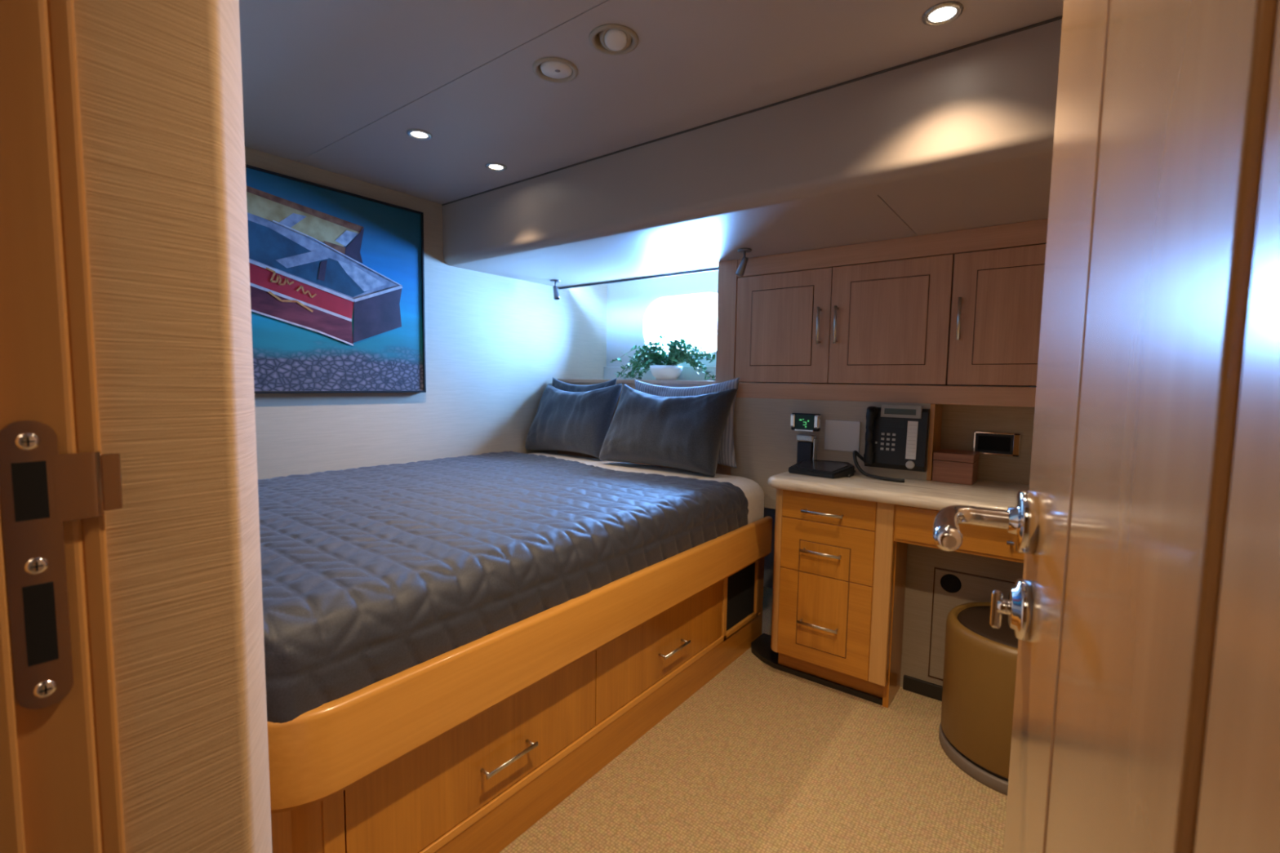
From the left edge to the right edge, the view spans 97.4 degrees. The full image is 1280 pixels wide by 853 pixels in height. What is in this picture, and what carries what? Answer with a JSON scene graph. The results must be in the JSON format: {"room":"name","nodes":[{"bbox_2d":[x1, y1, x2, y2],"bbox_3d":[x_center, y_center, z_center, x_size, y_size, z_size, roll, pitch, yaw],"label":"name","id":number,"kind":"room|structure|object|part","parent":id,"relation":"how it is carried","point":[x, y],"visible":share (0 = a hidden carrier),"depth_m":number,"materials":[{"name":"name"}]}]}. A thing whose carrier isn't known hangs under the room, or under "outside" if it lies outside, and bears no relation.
{"room":"ship interior","nodes":[
{"label":"ship interior","id":0,"kind":"room"},
{"bbox_2d":[73,0,272,852],"bbox_3d":[-1.157,-0.024,0.967,2.089,2.200,0.240,4,6,37],"label":"wall","id":1,"kind":"structure","parent":0,"point":[160,83],"depth_m":0.37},
{"bbox_2d":[0,0,125,852],"bbox_3d":[-0.360,0.112,0.295,0.035,2.060,0.122,4,6,37],"label":"door frame","id":2,"kind":"structure","parent":1,"relation":"attached to","point":[60,780],"depth_m":0.31,"materials":[{"name":"brown wood"}]},
{"bbox_2d":[0,420,123,709],"bbox_3d":[-0.327,0.077,0.323,0.006,0.162,0.049,4,5,32],"label":"strike plate","id":3,"kind":"object","parent":2,"relation":"attached to","point":[41,488],"visible":1,"depth_m":0.31,"materials":[{"name":"brown metal"}]},
{"bbox_3d":[-0.334,0.077,0.312,0.002,0.162,0.022,4,6,37],"label":"plate","id":4,"kind":"part","parent":3,"relation":"part of","materials":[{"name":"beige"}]},
{"bbox_2d":[244,146,607,479],"bbox_3d":[-1.126,-0.169,2.796,0.080,2.200,3.000,4,6,37],"label":"wall","id":5,"kind":"structure","parent":0,"point":[495,344],"depth_m":2.91,"materials":[{"name":"paint"}]},
{"bbox_2d":[245,164,426,393],"bbox_3d":[-1.414,-0.567,2.279,0.035,0.862,1.172,4,6,37],"label":"painting","id":6,"kind":"object","parent":5,"relation":"attached to","point":[337,276],"visible":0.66,"depth_m":2.39,"materials":[{"name":"paper"}]},
{"bbox_2d":[239,0,1063,204],"bbox_3d":[-0.652,-0.982,0.618,3.400,0.100,3.300,4,6,37],"label":"ceiling","id":7,"kind":"structure","parent":0,"point":[338,86],"depth_m":1.57,"materials":[{"name":"beige paint"}]},
{"bbox_2d":[406,128,431,140],"bbox_3d":[-0.788,-1.067,2.008,0.086,0.056,0.086,4,6,37],"label":"recessed light","id":8,"kind":"object","parent":7,"relation":"in","point":[418,134],"visible":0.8,"depth_m":2.01,"materials":[{"name":"silver metal"}]},
{"bbox_2d":[484,162,506,171],"bbox_3d":[-0.589,-1.087,2.304,0.086,0.056,0.086,4,6,37],"label":"recessed light","id":9,"kind":"object","parent":7,"relation":"in","point":[495,166],"visible":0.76,"depth_m":2.31,"materials":[{"name":"silver metal"}]},
{"bbox_2d":[532,57,577,83],"bbox_3d":[-0.238,-1.028,1.578,0.127,0.077,0.127,4,6,37],"label":"ceiling vent","id":10,"kind":"object","parent":7,"relation":"in","point":[552,69],"visible":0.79,"depth_m":1.57,"materials":[{"name":"beige plastic"}]},
{"bbox_2d":[588,23,638,55],"bbox_3d":[-0.067,-1.011,1.434,0.127,0.083,0.127,4,6,37],"label":"ceiling vent","id":11,"kind":"object","parent":7,"relation":"in","point":[614,39],"visible":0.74,"depth_m":1.43,"materials":[{"name":"beige plastic"}]},
{"bbox_2d":[441,15,1062,205],"bbox_3d":[0.275,-1.014,1.865,3.170,0.006,0.014,4,6,37],"label":"trim","id":12,"kind":"structure","parent":7,"relation":"attached to","point":[1055,19],"depth_m":1.69,"materials":[{"name":"brown"}]},
{"bbox_2d":[921,0,963,26],"bbox_3d":[0.708,-0.989,1.315,0.086,0.056,0.086,4,6,37],"label":"recessed light","id":13,"kind":"object","parent":7,"relation":"in","point":[943,13],"visible":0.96,"depth_m":1.32,"materials":[{"name":"silver metal"}]},
{"bbox_2d":[649,365,683,380],"bbox_3d":[0.158,-0.321,3.382,0.200,0.087,0.200,4,6,37],"label":"bowl","id":14,"kind":"object","parent":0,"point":[660,372],"depth_m":3.31,"materials":[{"name":"white ceramic"}]},
{"bbox_2d":[442,18,1062,287],"bbox_3d":[0.531,-0.902,2.199,3.190,0.315,0.835,4,6,37],"label":"ceiling","id":15,"kind":"structure","parent":0,"point":[962,139],"depth_m":1.83,"materials":[{"name":"beige paint"}]},
{"bbox_2d":[550,279,560,300],"bbox_3d":[-0.485,-0.786,3.243,0.066,0.112,0.060,4,6,37],"label":"light","id":16,"kind":"object","parent":15,"relation":"attached to","point":[556,295],"visible":1,"depth_m":3.23,"materials":[{"name":"grey metal"}]},
{"bbox_2d":[559,267,718,289],"bbox_3d":[-0.028,-0.821,3.137,1.180,0.010,0.008,4,6,37],"label":"track","id":17,"kind":"object","parent":15,"relation":"attached to","point":[715,268],"visible":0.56,"depth_m":3.10,"materials":[{"name":"grey metal"}]},
{"bbox_2d":[735,248,751,275],"bbox_3d":[0.447,-0.708,2.435,0.071,0.112,0.060,4,6,37],"label":"light","id":18,"kind":"object","parent":15,"relation":"attached to","point":[740,270],"visible":1,"depth_m":2.43,"materials":[{"name":"grey metal"}]},
{"bbox_2d":[737,218,1048,277],"bbox_3d":[1.212,-0.682,2.069,1.881,0.080,0.032,4,6,37],"label":"trim","id":19,"kind":"structure","parent":15,"relation":"attached to","point":[1032,233],"depth_m":2.18,"materials":[{"name":"brown wood"}]},
{"bbox_2d":[499,586,1007,852],"bbox_3d":[-0.326,1.096,1.298,3.550,0.060,4.550,4,6,37],"label":"floor","id":20,"kind":"structure","parent":0,"point":[762,757],"depth_m":1.65,"materials":[{"name":"carpet"}]},
{"bbox_2d":[266,515,772,852],"bbox_3d":[-0.620,0.694,2.193,1.551,0.590,2.060,4,6,37],"label":"bed base","id":21,"kind":"object","parent":20,"relation":"on","point":[464,748],"visible":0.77,"depth_m":1.38,"materials":[{"name":"brown wood"}]},
{"bbox_3d":[-1.201,0.750,1.475,1.482,0.284,0.088,4,6,37],"label":"corner panel","id":22,"kind":"part","parent":21,"relation":"part of","materials":[{"name":"brown wood"}]},
{"bbox_3d":[-0.588,0.790,1.073,0.023,0.286,0.039,4,6,37],"label":"post","id":23,"kind":"part","parent":21,"relation":"part of","materials":[{"name":"brown wood"}]},
{"bbox_3d":[-0.356,0.769,1.377,0.019,0.279,0.720,4,6,37],"label":"drawer","id":24,"kind":"part","parent":21,"relation":"part of","materials":[{"name":"brown wood"}]},
{"bbox_3d":[-0.321,0.815,1.385,0.034,0.012,0.158,4,6,37],"label":"handle","id":25,"kind":"part","parent":21,"relation":"part of","materials":[{"name":"silver metal"}]},
{"bbox_3d":[-0.741,0.860,2.090,1.487,0.019,1.619,4,6,37],"label":"frame rail","id":26,"kind":"part","parent":21,"relation":"part of","materials":[{"name":"brown wood"}]},
{"bbox_2d":[529,453,764,524],"bbox_3d":[-0.601,0.372,2.210,1.502,0.280,2.005,4,6,37],"label":"mattress","id":27,"kind":"object","parent":21,"relation":"on","point":[753,491],"visible":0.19,"depth_m":2.57,"materials":[{"name":"white fabric"}]},
{"bbox_2d":[257,451,748,723],"bbox_3d":[-0.679,0.319,2.082,1.522,0.196,1.785,4,6,37],"label":"quilt","id":28,"kind":"object","parent":27,"relation":"on","point":[371,575],"visible":0.81,"depth_m":1.45,"materials":[{"name":"fabric"}]},
{"bbox_2d":[524,382,622,457],"bbox_3d":[-0.394,-0.048,3.190,0.614,0.405,0.258,5,6,39],"label":"pillow","id":29,"kind":"object","parent":27,"relation":"on","point":[580,422],"visible":0.95,"depth_m":3.07,"materials":[{"name":"fabric"}]},
{"bbox_2d":[551,377,617,391],"bbox_3d":[-0.360,-0.075,3.305,0.501,0.425,0.136,4,6,34],"label":"pillow","id":30,"kind":"object","parent":29,"relation":"on","point":[561,385],"visible":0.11,"depth_m":3.29,"materials":[{"name":"fabric"}]},
{"bbox_2d":[599,383,737,476],"bbox_3d":[0.115,-0.001,2.725,0.670,0.406,0.282,4,6,34],"label":"pillow","id":31,"kind":"object","parent":27,"relation":"on","point":[686,433],"visible":1,"depth_m":2.62,"materials":[{"name":"fabric"}]},
{"bbox_2d":[634,377,739,468],"bbox_3d":[0.209,-0.027,2.799,0.631,0.440,0.106,5,6,40],"label":"pillow","id":32,"kind":"object","parent":27,"relation":"on","point":[726,456],"visible":0.27,"depth_m":2.65,"materials":[{"name":"fabric"}]},
{"bbox_3d":[0.094,0.729,1.968,0.019,0.279,0.762,4,6,37],"label":"drawer","id":33,"kind":"part","parent":21,"relation":"part of","materials":[{"name":"brown wood"}]},
{"bbox_3d":[0.120,0.775,1.965,0.034,0.012,0.158,4,6,37],"label":"handle","id":34,"kind":"part","parent":21,"relation":"part of","materials":[{"name":"silver metal"}]},
{"bbox_3d":[0.432,0.714,2.407,0.015,0.312,0.326,4,6,37],"label":"vent frame","id":35,"kind":"part","parent":21,"relation":"part of","materials":[{"name":"brown wood"}]},
{"bbox_3d":[0.539,0.746,2.573,0.026,0.460,0.060,4,6,37],"label":"panel","id":36,"kind":"part","parent":21,"relation":"part of","materials":[{"name":"brown wood"}]},
{"bbox_2d":[770,488,907,707],"bbox_3d":[0.758,0.628,2.193,0.453,0.762,0.262,4,6,37],"label":"drawer unit","id":37,"kind":"object","parent":20,"relation":"on","point":[839,572],"visible":0.91,"depth_m":2.09,"materials":[{"name":"brown wood"}]},
{"bbox_2d":[751,633,882,705],"bbox_3d":[0.730,0.989,2.331,0.583,0.020,0.240,4,6,37],"label":"baseboard","id":38,"kind":"structure","parent":37,"relation":"attached to","point":[761,648],"depth_m":2.28,"materials":[{"name":"black"}]},
{"bbox_3d":[0.671,0.753,2.123,0.154,0.012,0.032,4,6,37],"label":"handle","id":39,"kind":"part","parent":37,"relation":"part of","materials":[{"name":"silver metal"}]},
{"bbox_3d":[0.675,0.474,2.101,0.154,0.012,0.032,4,6,37],"label":"handle","id":40,"kind":"part","parent":37,"relation":"part of","materials":[{"name":"silver metal"}]},
{"bbox_3d":[0.688,0.708,2.129,0.187,0.287,0.006,4,6,37],"label":"panel","id":41,"kind":"part","parent":37,"relation":"part of","materials":[{"name":"brown wood"}]},
{"bbox_3d":[0.677,0.324,2.089,0.154,0.012,0.032,4,6,37],"label":"handle","id":42,"kind":"part","parent":37,"relation":"part of","materials":[{"name":"silver metal"}]},
{"bbox_3d":[0.691,0.502,2.112,0.187,0.120,0.006,4,6,37],"label":"panel","id":43,"kind":"part","parent":37,"relation":"part of","materials":[{"name":"brown wood"}]},
{"bbox_3d":[0.694,0.738,2.136,0.347,0.348,0.018,4,6,37],"label":"drawer","id":44,"kind":"part","parent":37,"relation":"part of","materials":[{"name":"brown wood"}]},
{"bbox_3d":[0.698,0.462,2.114,0.347,0.199,0.018,4,6,37],"label":"drawer","id":45,"kind":"part","parent":37,"relation":"part of","materials":[{"name":"brown wood"}]},
{"bbox_3d":[0.701,0.308,2.102,0.347,0.104,0.018,4,6,37],"label":"drawer","id":46,"kind":"part","parent":37,"relation":"part of","materials":[{"name":"brown wood"}]},
{"bbox_3d":[0.955,0.639,2.094,0.020,0.762,0.183,4,6,37],"label":"panel","id":47,"kind":"part","parent":37,"relation":"part of","materials":[{"name":"brown wood"}]},
{"bbox_2d":[767,471,1029,510],"bbox_3d":[1.255,0.251,1.943,1.546,0.043,0.518,4,6,37],"label":"countertop","id":48,"kind":"structure","parent":37,"relation":"on","point":[923,494],"depth_m":2.00,"materials":[{"name":"stone"}]},
{"bbox_2d":[788,413,855,479],"bbox_3d":[0.724,0.075,2.299,0.288,0.245,0.188,4,6,37],"label":"dock","id":49,"kind":"object","parent":48,"relation":"on","point":[807,464],"visible":0.99,"depth_m":2.36,"materials":[{"name":"black plastic"}]},
{"bbox_3d":[0.841,0.190,2.242,0.012,0.029,0.064,5,6,44],"label":"arm","id":50,"kind":"part","parent":49,"relation":"part of","materials":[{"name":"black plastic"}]},
{"bbox_2d":[932,448,979,484],"bbox_3d":[1.222,0.154,2.179,0.136,0.112,0.158,4,6,37],"label":"wooden box","id":51,"kind":"object","parent":48,"relation":"on","point":[951,466],"visible":1,"depth_m":2.12,"materials":[{"name":"brown wood"}]},
{"bbox_3d":[1.223,0.112,2.175,0.136,0.028,0.158,4,6,37],"label":"box lid","id":52,"kind":"part","parent":51,"relation":"part of","materials":[{"name":"brown wood"}]},
{"bbox_2d":[893,504,1024,563],"bbox_3d":[1.307,0.366,1.629,1.072,0.134,0.058,4,6,37],"label":"drawer","id":53,"kind":"object","parent":48,"relation":"attached to","point":[913,525],"visible":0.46,"depth_m":1.83,"materials":[{"name":"brown wood"}]},
{"bbox_3d":[1.198,0.362,1.696,0.154,0.012,0.032,4,6,37],"label":"handle","id":54,"kind":"part","parent":53,"relation":"part of","materials":[{"name":"silver metal"}]},
{"bbox_2d":[938,601,1018,795],"bbox_3d":[1.193,0.834,1.764,0.432,0.433,0.432,4,6,37],"label":"round stool","id":55,"kind":"object","parent":20,"relation":"on","point":[980,661],"visible":0.38,"depth_m":1.68,"materials":[{"name":"brown"}]},
{"bbox_2d":[606,270,1022,588],"bbox_3d":[1.048,-0.151,2.974,3.330,2.200,0.070,4,6,37],"label":"wall","id":56,"kind":"structure","parent":0,"point":[626,300],"depth_m":3.70,"materials":[{"name":"grey paint"}]},
{"bbox_2d":[556,378,741,469],"bbox_3d":[0.090,0.084,3.377,1.186,0.720,0.472,4,6,37],"label":"shelf","id":57,"kind":"object","parent":56,"relation":"attached to","point":[631,383],"visible":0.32,"depth_m":3.17,"materials":[{"name":"brown wood"}]},
{"bbox_3d":[0.096,-0.264,3.349,1.186,0.022,0.472,4,6,37],"label":"shelf","id":58,"kind":"part","parent":57,"relation":"part of","materials":[{"name":"brown wood"}]},
{"bbox_2d":[610,334,715,380],"bbox_3d":[0.161,-0.415,3.370,0.734,0.276,0.211,4,6,37],"label":"potted plant","id":59,"kind":"object","parent":57,"relation":"on","point":[664,371],"visible":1,"depth_m":3.33,"materials":[{"name":"green plant"}]},
{"bbox_2d":[603,366,715,381],"bbox_3d":[0.295,-0.326,3.472,1.350,0.088,0.030,4,6,37],"label":"trim","id":60,"kind":"structure","parent":56,"relation":"attached to","point":[688,373],"depth_m":3.51,"materials":[{"name":"grey"}]},
{"bbox_2d":[640,288,717,357],"bbox_3d":[0.295,-0.633,3.497,0.700,0.411,0.059,4,6,37],"label":"window","id":61,"kind":"structure","parent":56,"relation":"in","point":[655,299],"depth_m":3.59,"materials":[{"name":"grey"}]},
{"bbox_2d":[788,459,854,479],"bbox_3d":[0.739,0.170,2.287,0.233,0.047,0.179,4,6,37],"label":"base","id":62,"kind":"object","parent":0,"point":[822,468],"depth_m":2.25,"materials":[{"name":"plastic"}]},
{"bbox_2d":[730,397,930,509],"bbox_3d":[0.782,0.137,2.442,0.846,0.503,0.028,4,6,37],"label":"wall","id":63,"kind":"structure","parent":0,"point":[766,444],"depth_m":2.53,"materials":[{"name":"paint"}]},
{"bbox_2d":[715,259,737,475],"bbox_3d":[0.414,-0.162,2.711,0.099,1.245,0.034,4,6,37],"label":"trim","id":64,"kind":"structure","parent":63,"relation":"attached to","point":[727,277],"depth_m":2.67,"materials":[{"name":"brown wood"}]},
{"bbox_2d":[824,419,860,452],"bbox_3d":[0.849,0.039,2.363,0.145,0.128,0.006,4,6,37],"label":"wall plate","id":65,"kind":"object","parent":63,"relation":"attached to","point":[840,435],"visible":0.94,"depth_m":2.36,"materials":[{"name":"white plastic"}]},
{"bbox_2d":[735,382,1035,407],"bbox_3d":[1.224,-0.119,2.140,1.881,0.070,0.106,4,6,37],"label":"trim","id":66,"kind":"structure","parent":63,"relation":"attached to","point":[1025,397],"depth_m":2.23,"materials":[{"name":"brown wood"}]},
{"bbox_2d":[734,253,1036,386],"bbox_3d":[1.269,-0.409,2.246,1.792,0.490,0.412,4,6,37],"label":"upper cabinet","id":67,"kind":"object","parent":63,"relation":"attached to","point":[886,322],"visible":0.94,"depth_m":2.33,"materials":[{"name":"brown wood"}]},
{"bbox_3d":[0.629,-0.444,2.513,0.284,0.336,0.006,4,6,37],"label":"panel","id":68,"kind":"part","parent":67,"relation":"part of","materials":[{"name":"brown wood"}]},
{"bbox_3d":[0.633,-0.440,2.520,0.441,0.484,0.018,4,6,37],"label":"door","id":69,"kind":"part","parent":67,"relation":"part of","materials":[{"name":"brown wood"}]},
{"bbox_3d":[0.760,-0.429,2.393,0.012,0.155,0.032,4,6,37],"label":"handle","id":70,"kind":"part","parent":67,"relation":"part of","materials":[{"name":"silver metal"}]},
{"bbox_3d":[0.819,-0.424,2.349,0.012,0.155,0.032,4,6,37],"label":"handle","id":71,"kind":"part","parent":67,"relation":"part of","materials":[{"name":"silver metal"}]},
{"bbox_3d":[0.985,-0.417,2.244,0.289,0.336,0.006,4,6,37],"label":"panel","id":72,"kind":"part","parent":67,"relation":"part of","materials":[{"name":"brown wood"}]},
{"bbox_3d":[0.988,-0.414,2.252,0.446,0.484,0.018,4,6,37],"label":"door","id":73,"kind":"part","parent":67,"relation":"part of","materials":[{"name":"brown wood"}]},
{"bbox_2d":[853,404,929,482],"bbox_3d":[0.968,0.061,2.194,0.257,0.288,0.132,4,6,37],"label":"telephone","id":74,"kind":"object","parent":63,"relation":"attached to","point":[896,436],"visible":1,"depth_m":2.20,"materials":[{"name":"black plastic"}]},
{"bbox_3d":[0.923,0.154,2.188,0.066,0.101,0.210,-2,5,-28],"label":"cord","id":75,"kind":"part","parent":74,"relation":"part of","materials":[{"name":"black plastic"}]},
{"bbox_2d":[926,404,942,480],"bbox_3d":[1.166,0.057,2.226,0.016,0.296,0.162,4,6,37],"label":"trim","id":76,"kind":"structure","parent":63,"relation":"attached to","point":[935,415],"depth_m":2.17,"materials":[{"name":"brown wood"}]},
{"bbox_2d":[946,244,1046,386],"bbox_3d":[1.627,-0.383,1.975,0.902,0.490,0.412,4,6,37],"label":"upper cabinet","id":77,"kind":"object","parent":63,"relation":"attached to","point":[996,312],"visible":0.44,"depth_m":2.02,"materials":[{"name":"brown wood"}]},
{"bbox_3d":[1.179,-0.397,2.077,0.012,0.155,0.032,4,6,37],"label":"handle","id":78,"kind":"part","parent":77,"relation":"part of","materials":[{"name":"silver metal"}]},
{"bbox_3d":[1.344,-0.390,1.972,0.290,0.336,0.006,4,6,37],"label":"panel","id":79,"kind":"part","parent":77,"relation":"part of","materials":[{"name":"brown wood"}]},
{"bbox_2d":[899,543,1023,687],"bbox_3d":[1.265,0.648,1.995,1.550,0.770,0.030,4,6,37],"label":"wall","id":80,"kind":"structure","parent":0,"point":[922,561],"depth_m":2.12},
{"bbox_2d":[902,675,942,701],"bbox_3d":[1.441,1.020,1.858,1.060,0.055,0.014,4,6,37],"label":"baseboard","id":81,"kind":"structure","parent":80,"relation":"attached to","point":[930,690],"depth_m":2.13,"materials":[{"name":"black"}]},
{"bbox_2d":[928,567,1015,680],"bbox_3d":[1.225,0.745,2.007,0.337,0.423,0.011,4,6,37],"label":"access hatch","id":82,"kind":"object","parent":80,"relation":"attached to","point":[952,589],"visible":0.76,"depth_m":2.07,"materials":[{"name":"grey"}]},
{"bbox_2d":[940,573,961,592],"bbox_3d":[1.137,0.576,2.060,0.068,0.068,0.007,4,6,37],"label":"round vent","id":83,"kind":"object","parent":82,"relation":"attached to","point":[949,583],"depth_m":2.06,"materials":[{"name":"black plastic"}]},
{"bbox_2d":[940,404,1035,484],"bbox_3d":[1.620,0.175,2.019,1.070,0.520,0.050,4,6,37],"label":"wall panel","id":84,"kind":"object","parent":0,"point":[959,423],"depth_m":2.17,"materials":[{"name":"wood"}]},
{"bbox_2d":[973,431,1020,457],"bbox_3d":[1.371,0.066,2.165,0.150,0.086,0.010,4,6,37],"label":"power outlet","id":85,"kind":"object","parent":84,"relation":"attached to","point":[984,442],"visible":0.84,"depth_m":2.16,"materials":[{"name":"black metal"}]},
{"bbox_2d":[974,432,1013,454],"bbox_3d":[1.366,0.066,2.170,0.124,0.074,0.008,4,6,37],"label":"socket","id":86,"kind":"object","parent":85,"relation":"attached to","point":[988,443],"depth_m":2.16,"materials":[{"name":"black plastic"}]},
{"bbox_3d":[0.312,0.092,-0.218,0.470,2.200,0.122,4,6,37],"label":"wall","id":87,"kind":"structure","parent":0,"visible":0},
{"bbox_2d":[932,0,1279,852],"bbox_3d":[0.205,0.160,0.280,0.111,1.967,0.531,3,5,27],"label":"door","id":88,"kind":"structure","parent":87,"relation":"in","point":[1144,612],"depth_m":0.23,"materials":[{"name":"brown wood"}]},
{"bbox_3d":[0.273,0.083,0.457,0.063,0.024,0.087,3,5,27],"label":"lever","id":89,"kind":"part","parent":88,"relation":"part of","materials":[{"name":"silver metal"}]},
{"bbox_3d":[0.230,0.157,0.277,0.005,1.667,0.188,3,5,27],"label":"panel","id":90,"kind":"part","parent":88,"relation":"part of","materials":[{"name":"brown wood"}]}
]}

